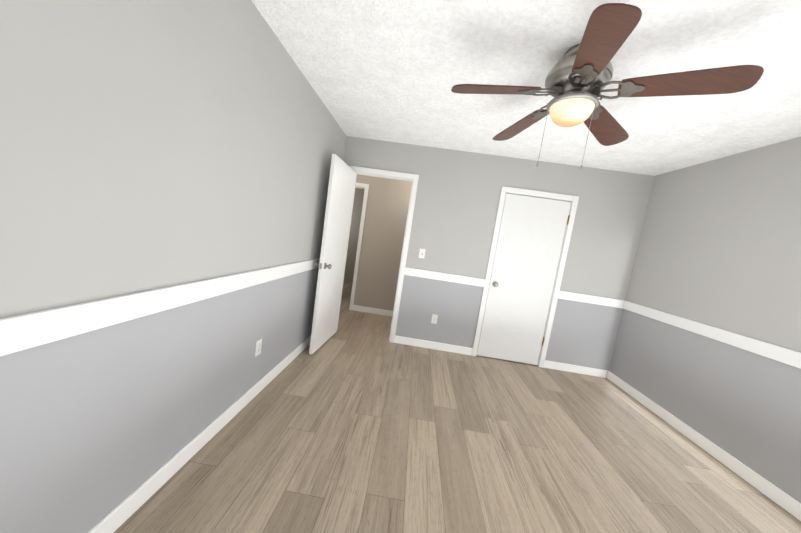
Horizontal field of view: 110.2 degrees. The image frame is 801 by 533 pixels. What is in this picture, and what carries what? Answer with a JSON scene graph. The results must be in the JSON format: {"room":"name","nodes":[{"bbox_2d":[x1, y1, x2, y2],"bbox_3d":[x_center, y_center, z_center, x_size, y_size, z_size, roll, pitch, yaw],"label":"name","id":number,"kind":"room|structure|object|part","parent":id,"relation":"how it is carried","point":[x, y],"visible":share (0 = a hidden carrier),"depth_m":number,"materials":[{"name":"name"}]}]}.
{"room":"empty bedroom","nodes":[
{"label":"empty bedroom","id":0,"kind":"room"},
{"bbox_2d":[0,0,345,532],"bbox_3d":[-1.005,-0.194,1.577,0.120,2.420,3.800,9,6,3],"label":"wall","id":1,"kind":"structure","parent":0,"point":[146,145],"depth_m":1.06,"materials":[{"name":"paint"}]},
{"bbox_2d":[0,258,319,355],"bbox_3d":[-0.968,0.094,1.663,0.030,0.098,3.680,9,6,3],"label":"trim","id":2,"kind":"structure","parent":1,"relation":"attached to","point":[25,331],"depth_m":0.98,"materials":[{"name":"white wood"}]},
{"bbox_2d":[88,335,310,532],"bbox_3d":[-1.095,0.955,1.755,0.030,0.095,3.680,9,6,3],"label":"baseboard","id":3,"kind":"structure","parent":1,"relation":"attached to","point":[117,517],"depth_m":1.42,"materials":[{"name":"white wood"}]},
{"bbox_2d":[255,338,261,356],"bbox_3d":[-1.036,0.592,2.042,0.009,0.115,0.070,9,6,3],"label":"electrical outlet","id":4,"kind":"object","parent":1,"relation":"attached to","point":[258,347],"visible":1,"depth_m":2.04,"materials":[{"name":"white plastic"}]},
{"bbox_2d":[344,188,364,280],"bbox_3d":[-0.549,-0.727,7.214,3.190,2.420,0.120,9,6,3],"label":"wall","id":5,"kind":"structure","parent":0,"point":[354,233],"depth_m":7.18,"materials":[{"name":"paint"}]},
{"bbox_2d":[353,174,411,310],"bbox_3d":[-0.734,-0.480,4.633,3.220,2.420,0.120,9,6,3],"label":"wall","id":6,"kind":"structure","parent":0,"point":[387,205],"depth_m":4.55,"materials":[{"name":"paint"}]},
{"bbox_2d":[353,305,392,316],"bbox_3d":[-0.056,0.800,4.644,1.498,0.095,0.014,9,6,3],"label":"baseboard","id":7,"kind":"structure","parent":6,"relation":"attached to","point":[372,310],"depth_m":4.65,"materials":[{"name":"white wood"}]},
{"bbox_2d":[114,280,800,532],"bbox_3d":[0.262,1.063,3.548,6.000,0.100,7.640,9,6,3],"label":"floor","id":8,"kind":"structure","parent":0,"point":[357,422],"depth_m":1.78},
{"bbox_2d":[343,136,653,370],"bbox_3d":[0.506,-0.172,3.453,5.880,2.420,0.120,9,6,3],"label":"wall","id":9,"kind":"structure","parent":0,"point":[458,193],"depth_m":3.33,"materials":[{"name":"paint"}]},
{"bbox_2d":[336,171,412,341],"bbox_3d":[-0.341,-0.110,3.515,0.750,2.040,0.120,9,6,3],"label":"lining","id":10,"kind":"object","parent":9,"relation":"attached to","point":[384,176],"depth_m":3.46,"materials":[{"name":"white wood"}]},
{"bbox_2d":[309,154,355,353],"bbox_3d":[-0.736,-0.116,3.107,0.167,2.000,0.713,9,6,6],"label":"entry door","id":11,"kind":"structure","parent":10,"relation":"attached to","point":[335,232],"depth_m":2.98,"materials":[{"name":"white wood"}]},
{"bbox_3d":[-0.831,-0.018,2.830,0.066,0.066,0.066,9,6,6],"label":"knob","id":12,"kind":"part","parent":11,"relation":"part of","materials":[{"name":"silver metal"}]},
{"bbox_3d":[-0.732,-0.002,2.820,0.066,0.066,0.066,9,6,6],"label":"knob","id":13,"kind":"part","parent":11,"relation":"part of","materials":[{"name":"silver metal"}]},
{"bbox_2d":[349,166,418,342],"bbox_3d":[-0.342,-0.124,3.444,0.834,2.082,0.018,9,6,3],"label":"door frame","id":14,"kind":"structure","parent":9,"relation":"attached to","point":[415,177],"depth_m":3.43,"materials":[{"name":"white wood"}]},
{"bbox_2d":[419,249,425,258],"bbox_3d":[0.263,-0.158,3.402,0.070,0.115,0.016,9,6,3],"label":"light switch","id":15,"kind":"object","parent":9,"relation":"attached to","point":[422,253],"visible":1,"depth_m":3.40,"materials":[{"name":"white plastic"}]},
{"bbox_2d":[394,335,472,354],"bbox_3d":[0.410,0.990,3.504,0.979,0.095,0.014,9,6,3],"label":"baseboard","id":16,"kind":"structure","parent":9,"relation":"attached to","point":[398,339],"depth_m":3.50,"materials":[{"name":"white wood"}]},
{"bbox_2d":[431,314,437,323],"bbox_3d":[0.423,0.654,3.474,0.070,0.115,0.009,9,6,3],"label":"electrical outlet","id":17,"kind":"object","parent":9,"relation":"attached to","point":[434,318],"visible":1,"depth_m":3.47,"materials":[{"name":"white plastic"}]},
{"bbox_2d":[404,267,484,286],"bbox_3d":[0.536,0.129,3.411,0.979,0.098,0.019,9,6,3],"label":"trim","id":18,"kind":"structure","parent":9,"relation":"attached to","point":[414,272],"depth_m":3.40,"materials":[{"name":"white wood"}]},
{"bbox_2d":[477,192,572,365],"bbox_3d":[1.473,0.166,3.422,0.798,2.040,0.120,9,6,3],"label":"lining","id":19,"kind":"object","parent":9,"relation":"attached to","point":[506,192],"depth_m":3.31,"materials":[{"name":"white wood"}]},
{"bbox_2d":[477,193,570,364],"bbox_3d":[1.485,0.181,3.381,0.785,2.000,0.167,9,6,3],"label":"closet door","id":20,"kind":"structure","parent":19,"relation":"attached to","point":[531,234],"depth_m":3.36,"materials":[{"name":"white wood"}]},
{"bbox_3d":[1.145,0.217,3.356,0.066,0.066,0.066,9,6,3],"label":"knob","id":21,"kind":"part","parent":20,"relation":"part of","materials":[{"name":"silver metal"}]},
{"bbox_2d":[472,186,578,367],"bbox_3d":[1.471,0.152,3.351,0.882,2.082,0.018,9,6,3],"label":"door frame","id":22,"kind":"structure","parent":9,"relation":"attached to","point":[504,189],"depth_m":3.32,"materials":[{"name":"white wood"}]},
{"bbox_2d":[543,360,607,377],"bbox_3d":[2.134,1.253,3.416,0.752,0.095,0.014,9,6,3],"label":"baseboard","id":23,"kind":"structure","parent":9,"relation":"attached to","point":[547,364],"depth_m":3.41,"materials":[{"name":"white wood"}]},
{"bbox_2d":[558,291,623,308],"bbox_3d":[2.261,0.391,3.322,0.752,0.098,0.019,9,6,3],"label":"trim","id":24,"kind":"structure","parent":9,"relation":"attached to","point":[571,296],"depth_m":3.31,"materials":[{"name":"white wood"}]},
{"bbox_2d":[251,0,800,175],"bbox_3d":[0.626,-1.417,3.284,6.000,0.100,7.640,9,6,3],"label":"ceiling","id":25,"kind":"structure","parent":0,"point":[391,70],"depth_m":1.70,"materials":[{"name":"white paint"}]},
{"bbox_2d":[451,3,763,169],"bbox_3d":[0.870,-0.833,1.501,1.212,0.605,1.256,9,6,3],"label":"ceiling fan","id":26,"kind":"object","parent":25,"relation":"hanging from","point":[578,79],"visible":1,"depth_m":1.34,"materials":[{"name":"brown wood"}]},
{"bbox_3d":[0.508,-0.950,1.498,0.464,0.075,0.149,9,6,3],"label":"blade","id":27,"kind":"part","parent":26,"relation":"part of","materials":[{"name":"brown wood"}]},
{"bbox_3d":[0.805,-0.949,1.896,0.258,0.075,0.458,9,6,3],"label":"blade","id":28,"kind":"part","parent":26,"relation":"part of","materials":[{"name":"brown wood"}]},
{"bbox_3d":[0.779,-0.718,1.523,0.013,0.347,0.013,9,6,3],"label":"chain","id":29,"kind":"part","parent":26,"relation":"part of","materials":[{"name":"silver metal"}]},
{"bbox_3d":[0.913,-0.812,1.506,0.212,0.094,0.212,9,6,3],"label":"lamp shade","id":30,"kind":"part","parent":26,"relation":"part of","materials":[{"name":"white glass"}]},
{"bbox_3d":[1.015,-0.692,1.520,0.013,0.330,0.013,9,6,3],"label":"chain","id":31,"kind":"part","parent":26,"relation":"part of","materials":[{"name":"silver metal"}]},
{"bbox_3d":[1.268,-0.864,1.739,0.413,0.075,0.355,9,6,3],"label":"blade","id":32,"kind":"part","parent":26,"relation":"part of","materials":[{"name":"brown wood"}]},
{"bbox_3d":[0.781,-0.868,1.103,0.236,0.075,0.460,9,6,3],"label":"blade","id":33,"kind":"part","parent":26,"relation":"part of","materials":[{"name":"brown wood"}]},
{"bbox_3d":[1.253,-0.814,1.246,0.424,0.075,0.339,9,6,3],"label":"blade","id":34,"kind":"part","parent":26,"relation":"part of","materials":[{"name":"brown wood"}]},
{"bbox_2d":[609,137,800,502],"bbox_3d":[2.629,0.359,1.391,0.120,2.420,3.800,9,6,3],"label":"wall","id":35,"kind":"structure","parent":0,"point":[719,245],"depth_m":2.24,"materials":[{"name":"paint"}]},
{"bbox_2d":[604,371,800,520],"bbox_3d":[2.395,1.487,1.576,0.020,0.095,3.680,9,6,3],"label":"baseboard","id":36,"kind":"structure","parent":35,"relation":"attached to","point":[785,501],"depth_m":2.12,"materials":[{"name":"white wood"}]},
{"bbox_2d":[624,300,800,368],"bbox_3d":[2.522,0.625,1.484,0.020,0.098,3.680,9,6,3],"label":"trim","id":37,"kind":"structure","parent":35,"relation":"attached to","point":[778,353],"depth_m":2.20,"materials":[{"name":"white wood"}]}
]}

